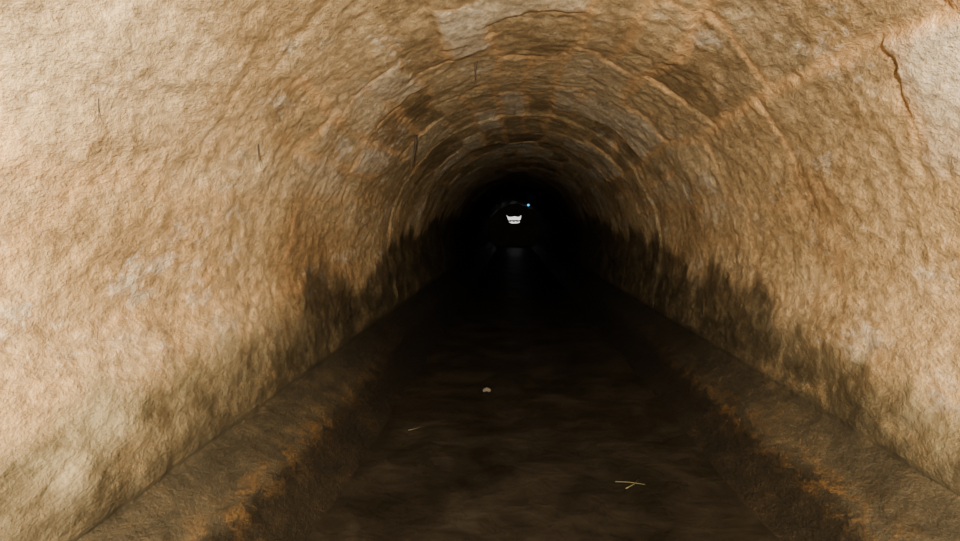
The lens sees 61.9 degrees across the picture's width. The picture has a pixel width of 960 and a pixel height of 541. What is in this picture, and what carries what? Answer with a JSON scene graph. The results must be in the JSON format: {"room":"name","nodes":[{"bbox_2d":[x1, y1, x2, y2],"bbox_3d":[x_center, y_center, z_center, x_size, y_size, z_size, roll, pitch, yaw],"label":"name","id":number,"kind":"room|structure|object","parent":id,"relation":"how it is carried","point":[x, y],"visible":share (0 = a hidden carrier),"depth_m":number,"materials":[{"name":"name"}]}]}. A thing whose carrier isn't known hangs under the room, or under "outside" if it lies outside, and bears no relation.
{"room":"underground passage","nodes":[
{"label":"underground passage","id":0,"kind":"room"},
{"bbox_2d":[0,230,490,540],"bbox_3d":[-0.378,-0.487,17.029,0.150,0.482,42.000,0,3,2],"label":"wall","id":1,"kind":"structure","parent":0,"point":[94,410],"depth_m":2.33,"materials":[{"name":"stone"}]},
{"bbox_2d":[0,0,959,337],"bbox_3d":[0.785,-1.342,16.933,2.476,1.245,42.001,0,3,2],"label":"ceiling","id":2,"kind":"structure","parent":0,"point":[817,140],"depth_m":3.02,"materials":[{"name":"stone"}]},
{"bbox_2d":[411,135,416,167],"bbox_3d":[-0.456,-0.833,5.585,0.044,0.230,0.030,-3,5,-44],"label":"hanging root","id":3,"kind":"object","parent":2,"relation":"hanging from","point":[415,136],"visible":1,"depth_m":5.58,"materials":[{"name":"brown plant"}]},
{"bbox_2d":[474,61,477,78],"bbox_3d":[-0.020,-1.119,4.449,0.016,0.110,0.024,-2,4,-28],"label":"hanging root","id":4,"kind":"object","parent":2,"relation":"hanging from","point":[476,62],"visible":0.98,"depth_m":4.45,"materials":[{"name":"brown plant"}]},
{"bbox_2d":[489,204,539,245],"bbox_3d":[1.631,-2.161,38.054,3.400,2.600,0.300,0,3,2],"label":"wall","id":5,"kind":"structure","parent":0,"point":[503,232],"depth_m":37.91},
{"bbox_2d":[307,246,780,540],"bbox_3d":[0.782,0.036,17.012,1.600,0.014,42.000,0,3,2],"label":"water","id":6,"kind":"object","parent":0,"point":[540,455],"visible":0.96,"depth_m":3.62,"materials":[{"name":"brown liquid"}]},
{"bbox_2d":[615,477,644,488],"bbox_3d":[0.587,0.816,3.070,0.111,0.007,0.089,-1,3,-19],"label":"twig","id":7,"kind":"object","parent":6,"relation":"on","point":[639,477],"visible":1,"depth_m":3.07,"materials":[{"name":"wood"}]},
{"bbox_2d":[538,230,959,490],"bbox_3d":[1.951,-0.482,16.935,0.136,0.483,42.000,0,3,2],"label":"wall","id":8,"kind":"structure","parent":0,"point":[887,366],"depth_m":3.20,"materials":[{"name":"stone"}]},
{"label":"floor","id":9,"kind":"structure","parent":0,"visible":0},
{"bbox_2d":[68,240,497,540],"bbox_3d":[-0.081,-0.034,17.042,0.543,0.426,42.000,0,3,2],"label":"stone ledge","id":10,"kind":"object","parent":9,"relation":"on","point":[275,471],"visible":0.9,"depth_m":3.05,"materials":[{"name":"brown stone"}]},
{"bbox_2d":[530,241,959,540],"bbox_3d":[1.647,-0.029,16.973,0.540,0.427,42.000,0,3,2],"label":"stone ledge","id":11,"kind":"object","parent":9,"relation":"on","point":[807,474],"visible":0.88,"depth_m":3.15,"materials":[{"name":"brown stone"}]}
]}

